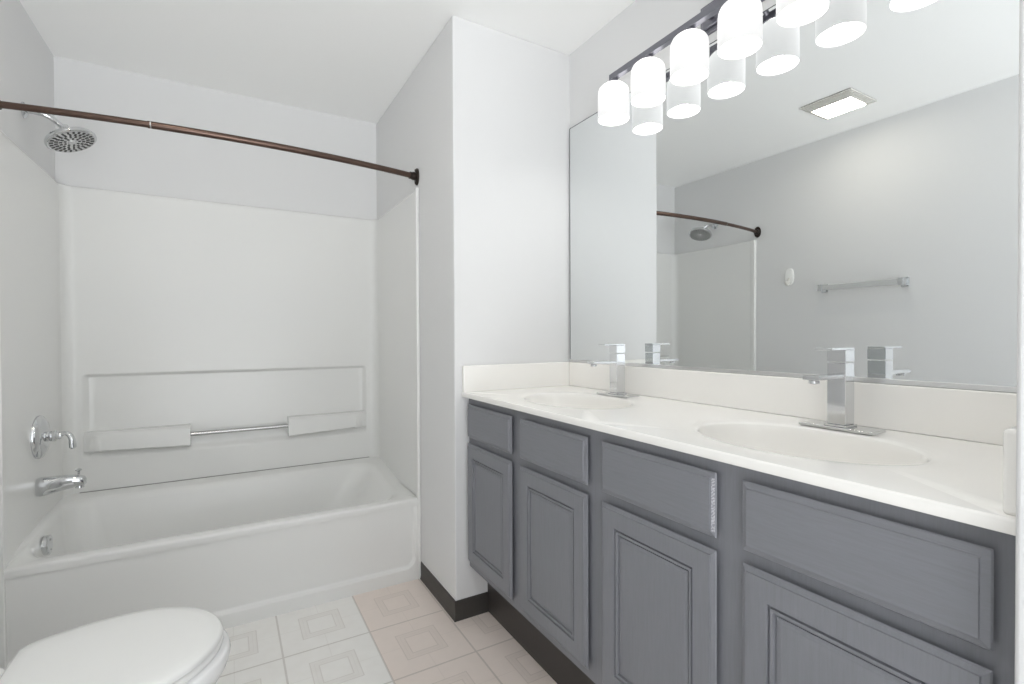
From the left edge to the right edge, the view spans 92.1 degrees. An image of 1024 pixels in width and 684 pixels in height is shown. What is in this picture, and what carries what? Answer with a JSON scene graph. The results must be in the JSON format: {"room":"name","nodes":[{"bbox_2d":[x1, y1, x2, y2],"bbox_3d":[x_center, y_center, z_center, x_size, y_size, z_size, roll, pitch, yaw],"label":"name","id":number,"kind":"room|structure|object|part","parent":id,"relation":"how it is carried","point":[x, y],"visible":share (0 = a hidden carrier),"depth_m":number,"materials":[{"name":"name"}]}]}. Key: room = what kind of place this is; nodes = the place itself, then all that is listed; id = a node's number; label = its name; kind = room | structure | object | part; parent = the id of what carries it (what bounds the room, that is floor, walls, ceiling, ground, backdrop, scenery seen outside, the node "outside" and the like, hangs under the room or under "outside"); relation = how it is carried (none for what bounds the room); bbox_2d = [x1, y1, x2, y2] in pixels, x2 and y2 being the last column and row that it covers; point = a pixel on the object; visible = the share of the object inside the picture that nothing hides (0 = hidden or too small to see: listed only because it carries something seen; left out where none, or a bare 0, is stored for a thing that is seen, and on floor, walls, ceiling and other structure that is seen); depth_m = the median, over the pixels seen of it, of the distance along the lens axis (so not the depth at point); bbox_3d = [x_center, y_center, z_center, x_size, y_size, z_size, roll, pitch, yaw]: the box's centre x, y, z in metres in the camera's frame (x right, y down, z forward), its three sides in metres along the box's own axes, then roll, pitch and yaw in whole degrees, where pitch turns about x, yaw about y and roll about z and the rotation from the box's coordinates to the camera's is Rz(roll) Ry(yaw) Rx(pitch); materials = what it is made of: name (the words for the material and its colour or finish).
{"room":"bathroom","nodes":[
{"label":"bathroom","id":0,"kind":"room"},
{"bbox_2d":[0,0,54,179],"bbox_3d":[-1.115,-0.070,0.480,0.100,2.440,4.269,-1,1,-30],"label":"wall","id":1,"kind":"structure","parent":0,"point":[26,61],"depth_m":1.93,"materials":[{"name":"white paint"}]},
{"bbox_2d":[21,102,96,152],"bbox_3d":[-1.812,-0.852,1.990,0.213,0.152,0.171,-1,1,-30],"label":"shower","id":2,"kind":"object","parent":1,"relation":"attached to","point":[66,139],"visible":0.91,"depth_m":1.98,"materials":[{"name":"silver metal"}]},
{"bbox_3d":[-1.841,-0.880,1.951,0.032,0.055,0.124,0,1,40],"label":"arm","id":3,"kind":"part","parent":2,"relation":"part of","materials":[{"name":"silver metal"}]},
{"bbox_2d":[0,100,418,184],"bbox_3d":[-1.060,-0.778,1.942,1.468,0.080,0.118,-1,1,-31],"label":"curtain rod","id":4,"kind":"object","parent":1,"relation":"attached to","point":[414,176],"visible":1,"depth_m":1.83,"materials":[{"name":"brown metal"}]},
{"bbox_2d":[53,56,376,219],"bbox_3d":[-1.477,-0.093,2.677,1.467,2.440,0.100,-1,1,-30],"label":"wall","id":5,"kind":"structure","parent":0,"point":[123,158],"depth_m":2.56,"materials":[{"name":"white paint"}]},
{"bbox_2d":[0,131,420,669],"bbox_3d":[-1.260,0.203,2.305,1.466,1.856,0.764,-1,1,-30],"label":"tub surround","id":6,"kind":"object","parent":5,"relation":"attached to","point":[174,339],"visible":0.95,"depth_m":2.47,"materials":[{"name":"white plastic"}]},
{"bbox_3d":[-1.699,0.212,1.630,0.029,1.856,0.032,-1,1,-30],"label":"edge trim","id":7,"kind":"part","parent":6,"relation":"part of","materials":[{"name":"white plastic"}]},
{"bbox_2d":[30,415,76,458],"bbox_3d":[-1.816,0.375,1.974,0.119,0.170,0.170,-1,1,-30],"label":"shower valve","id":8,"kind":"object","parent":6,"relation":"attached to","point":[41,435],"visible":1,"depth_m":1.93,"materials":[{"name":"silver metal"}]},
{"bbox_3d":[-1.788,0.394,1.982,0.062,0.072,0.028,0,1,-19],"label":"lever","id":9,"kind":"part","parent":8,"relation":"part of","materials":[{"name":"silver metal"}]},
{"bbox_2d":[35,468,86,496],"bbox_3d":[-1.797,0.559,1.973,0.147,0.093,0.062,-1,1,-30],"label":"tub spout","id":10,"kind":"object","parent":6,"relation":"attached to","point":[48,485],"visible":1,"depth_m":1.95,"materials":[{"name":"silver metal"}]},
{"bbox_2d":[84,424,190,451],"bbox_3d":[-1.811,0.473,2.400,0.418,0.109,0.053,-1,1,-30],"label":"soap shelf","id":11,"kind":"object","parent":6,"relation":"attached to","point":[128,437],"depth_m":2.39,"materials":[{"name":"white plastic"}]},
{"bbox_2d":[288,410,365,435],"bbox_3d":[-1.054,0.465,2.836,0.425,0.109,0.053,-1,1,-30],"label":"soap shelf","id":12,"kind":"object","parent":6,"relation":"attached to","point":[314,422],"depth_m":2.82,"materials":[{"name":"white plastic"}]},
{"bbox_3d":[-0.449,0.199,2.350,0.016,1.856,0.032,-1,1,-30],"label":"edge trim","id":13,"kind":"part","parent":6,"relation":"part of","materials":[{"name":"white plastic"}]},
{"bbox_2d":[19,0,634,123],"bbox_3d":[-0.166,-1.349,0.958,2.246,0.100,4.369,-1,1,-30],"label":"ceiling","id":14,"kind":"structure","parent":0,"point":[351,59],"depth_m":2.11,"materials":[{"name":"white paint"}]},
{"bbox_2d":[216,579,556,683],"bbox_3d":[-0.155,1.191,0.987,2.246,0.100,4.369,-1,1,-30],"label":"floor","id":15,"kind":"structure","parent":0,"point":[401,633],"depth_m":1.84,"materials":[{"name":"tile"}]},
{"bbox_2d":[0,607,230,683],"bbox_3d":[-1.003,0.777,1.082,0.673,0.732,0.416,-1,1,-30],"label":"toilet","id":16,"kind":"object","parent":15,"relation":"on","point":[167,645],"visible":1,"depth_m":1.14,"materials":[{"name":"white plastic"}]},
{"bbox_3d":[-0.905,0.742,1.138,0.417,0.016,0.393,-1,1,-30],"label":"seat","id":17,"kind":"part","parent":16,"relation":"part of","materials":[{"name":"white plastic"}]},
{"bbox_3d":[-0.913,0.947,1.135,0.467,0.391,0.390,-1,1,-30],"label":"bowl","id":18,"kind":"part","parent":16,"relation":"part of","materials":[{"name":"white ceramic"}]},
{"bbox_2d":[4,457,417,667],"bbox_3d":[-1.246,0.915,2.308,1.434,0.432,0.740,-1,1,-30],"label":"bathtub","id":19,"kind":"object","parent":15,"relation":"on","point":[241,548],"visible":0.75,"depth_m":2.11,"materials":[{"name":"white plastic"}]},
{"bbox_3d":[-1.775,0.776,1.886,0.022,0.075,0.074,-1,1,-30],"label":"overflow plate","id":20,"kind":"part","parent":19,"relation":"part of","materials":[{"name":"silver metal"}]},
{"bbox_2d":[4,457,417,579],"bbox_3d":[-1.247,0.877,2.308,1.434,0.357,0.740,-1,1,-30],"label":"basin","id":21,"kind":"object","parent":19,"relation":"in","point":[353,519],"depth_m":2.22,"materials":[{"name":"white plastic"}]},
{"bbox_2d":[468,399,1015,683],"bbox_3d":[0.446,0.680,1.443,0.535,0.906,1.632,-1,1,-30],"label":"vanity cabinet","id":22,"kind":"object","parent":15,"relation":"on","point":[607,558],"visible":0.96,"depth_m":0.99,"materials":[{"name":"paint"}]},
{"bbox_3d":[-0.090,0.648,1.847,0.004,0.343,0.219,-1,1,-30],"label":"panel","id":23,"kind":"part","parent":22,"relation":"part of","materials":[{"name":"paint"}]},
{"bbox_3d":[-0.087,0.318,1.846,0.020,0.131,0.355,-1,1,-30],"label":"drawer","id":24,"kind":"part","parent":22,"relation":"part of","materials":[{"name":"paint"}]},
{"bbox_3d":[-0.086,0.648,1.849,0.020,0.479,0.355,-1,1,-30],"label":"door","id":25,"kind":"part","parent":22,"relation":"part of","materials":[{"name":"paint"}]},
{"bbox_3d":[0.116,0.651,1.491,0.004,0.343,0.219,-1,1,-30],"label":"panel","id":26,"kind":"part","parent":22,"relation":"part of","materials":[{"name":"paint"}]},
{"bbox_3d":[0.118,0.321,1.490,0.020,0.131,0.355,-1,1,-30],"label":"drawer","id":27,"kind":"part","parent":22,"relation":"part of","materials":[{"name":"paint"}]},
{"bbox_3d":[0.119,0.651,1.493,0.020,0.479,0.355,-1,1,-30],"label":"door","id":28,"kind":"part","parent":22,"relation":"part of","materials":[{"name":"paint"}]},
{"bbox_3d":[0.320,0.654,1.136,0.004,0.343,0.212,-1,1,-30],"label":"panel","id":29,"kind":"part","parent":22,"relation":"part of","materials":[{"name":"paint"}]},
{"bbox_3d":[0.323,0.325,1.135,0.020,0.131,0.348,-1,1,-30],"label":"drawer","id":30,"kind":"part","parent":22,"relation":"part of","materials":[{"name":"paint"}]},
{"bbox_3d":[0.324,0.654,1.139,0.020,0.479,0.348,-1,1,-30],"label":"door","id":31,"kind":"part","parent":22,"relation":"part of","materials":[{"name":"paint"}]},
{"bbox_2d":[461,362,1016,535],"bbox_3d":[0.440,0.232,1.435,0.548,0.265,1.632,-1,1,-30],"label":"countertop","id":32,"kind":"structure","parent":22,"relation":"on","point":[948,453],"depth_m":1.16,"materials":[{"name":"stone"}]},
{"bbox_2d":[525,394,631,408],"bbox_3d":[0.228,0.286,1.760,0.324,0.152,0.452,-1,1,-30],"label":"basin","id":33,"kind":"object","parent":32,"relation":"in","point":[563,401],"depth_m":1.92,"materials":[{"name":"white ceramic"}]},
{"bbox_2d":[587,344,638,397],"bbox_3d":[0.355,0.105,1.836,0.160,0.194,0.164,-1,1,-30],"label":"faucet","id":34,"kind":"object","parent":32,"relation":"on","point":[617,359],"visible":1,"depth_m":1.84,"materials":[{"name":"silver metal"}]},
{"bbox_3d":[0.332,0.076,1.823,0.108,0.009,0.037,-1,1,-30],"label":"spout","id":35,"kind":"part","parent":34,"relation":"part of","materials":[{"name":"silver metal"}]},
{"bbox_3d":[0.373,0.010,1.846,0.098,0.005,0.040,-1,1,-30],"label":"lever","id":36,"kind":"part","parent":34,"relation":"part of","materials":[{"name":"silver metal"}]},
{"bbox_3d":[0.397,0.198,1.861,0.064,0.007,0.164,-1,1,-30],"label":"deck plate","id":37,"kind":"part","parent":34,"relation":"part of","materials":[{"name":"silver metal"}]},
{"bbox_2d":[569,362,1016,445],"bbox_3d":[0.669,0.150,1.566,0.020,0.108,1.632,-1,1,-30],"label":"backsplash","id":38,"kind":"structure","parent":32,"relation":"on","point":[980,416],"depth_m":1.29,"materials":[{"name":"stone"}]},
{"bbox_2d":[698,424,928,464],"bbox_3d":[0.621,0.292,1.077,0.324,0.152,0.452,-1,1,-30],"label":"basin","id":39,"kind":"object","parent":32,"relation":"in","point":[810,443],"depth_m":1.17,"materials":[{"name":"white ceramic"}]},
{"bbox_2d":[799,347,885,434],"bbox_3d":[0.745,0.111,1.159,0.160,0.194,0.164,-1,1,-30],"label":"faucet","id":40,"kind":"object","parent":32,"relation":"on","point":[839,376],"visible":1,"depth_m":1.17,"materials":[{"name":"silver metal"}]},
{"bbox_3d":[0.723,0.082,1.145,0.108,0.009,0.037,-1,1,-30],"label":"spout","id":41,"kind":"part","parent":40,"relation":"part of","materials":[{"name":"silver metal"}]},
{"bbox_3d":[0.764,0.016,1.168,0.098,0.005,0.040,-1,1,-30],"label":"lever","id":42,"kind":"part","parent":40,"relation":"part of","materials":[{"name":"silver metal"}]},
{"bbox_3d":[0.787,0.204,1.183,0.064,0.007,0.164,-1,1,-30],"label":"deck plate","id":43,"kind":"part","parent":40,"relation":"part of","materials":[{"name":"silver metal"}]},
{"bbox_3d":[0.523,0.658,0.783,0.004,0.343,0.217,-1,1,-30],"label":"panel","id":44,"kind":"part","parent":22,"relation":"part of","materials":[{"name":"paint"}]},
{"bbox_3d":[0.527,0.658,0.785,0.020,0.479,0.353,-1,1,-30],"label":"door","id":45,"kind":"part","parent":22,"relation":"part of","materials":[{"name":"paint"}]},
{"bbox_3d":[0.526,0.328,0.782,0.020,0.131,0.353,-1,1,-30],"label":"drawer","id":46,"kind":"part","parent":22,"relation":"part of","materials":[{"name":"paint"}]},
{"bbox_2d":[376,15,569,600],"bbox_3d":[-0.256,-0.098,2.706,0.679,2.440,1.269,-1,1,-30],"label":"wall partition","id":47,"kind":"structure","parent":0,"point":[483,117],"depth_m":2.12,"materials":[{"name":"white paint"}]},
{"bbox_2d":[420,561,488,621],"bbox_3d":[-0.271,1.087,2.212,0.153,0.081,0.426,-1,1,-30],"label":"baseboard","id":48,"kind":"structure","parent":47,"relation":"attached to","point":[468,607],"depth_m":2.05,"materials":[{"name":"plastic"}]},
{"bbox_2d":[569,0,775,127],"bbox_3d":[0.720,-0.090,1.593,0.100,2.440,1.634,-1,1,-30],"label":"wall","id":49,"kind":"structure","parent":0,"point":[643,23],"depth_m":1.96,"materials":[{"name":"white paint"}]},
{"bbox_2d":[598,0,829,125],"bbox_3d":[0.621,-0.967,1.494,0.153,0.255,1.003,-1,1,-30],"label":"vanity light","id":50,"kind":"object","parent":49,"relation":"attached to","point":[738,24],"visible":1,"depth_m":1.52,"materials":[{"name":"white glass"}]},
{"bbox_3d":[0.385,-0.905,1.870,0.118,0.124,0.118,-1,1,-30],"label":"lamp shade","id":51,"kind":"part","parent":50,"relation":"part of","materials":[{"name":"white glass"}]},
{"bbox_3d":[0.473,-0.903,1.716,0.118,0.124,0.118,-1,1,-30],"label":"lamp shade","id":52,"kind":"part","parent":50,"relation":"part of","materials":[{"name":"white glass"}]},
{"bbox_3d":[0.561,-0.902,1.563,0.118,0.124,0.118,-1,1,-30],"label":"lamp shade","id":53,"kind":"part","parent":50,"relation":"part of","materials":[{"name":"white glass"}]},
{"bbox_3d":[0.650,-0.901,1.410,0.118,0.124,0.118,-1,1,-30],"label":"lamp shade","id":54,"kind":"part","parent":50,"relation":"part of","materials":[{"name":"white glass"}]},
{"bbox_3d":[0.738,-0.899,1.256,0.118,0.124,0.118,-1,1,-30],"label":"lamp shade","id":55,"kind":"part","parent":50,"relation":"part of","materials":[{"name":"white glass"}]},
{"bbox_2d":[569,0,1018,392],"bbox_3d":[0.670,-0.435,1.562,0.012,1.063,1.626,-1,1,-30],"label":"wall mirror","id":56,"kind":"object","parent":49,"relation":"attached to","point":[850,179],"visible":0.92,"depth_m":1.30,"materials":[{"name":"white mirror"}]},
{"bbox_2d":[1015,0,1023,683],"bbox_3d":[1.218,-0.076,0.149,0.679,2.440,1.366,-1,1,-30],"label":"wall","id":57,"kind":"structure","parent":0,"point":[1019,556],"depth_m":0.57,"materials":[{"name":"white paint"}]}
]}

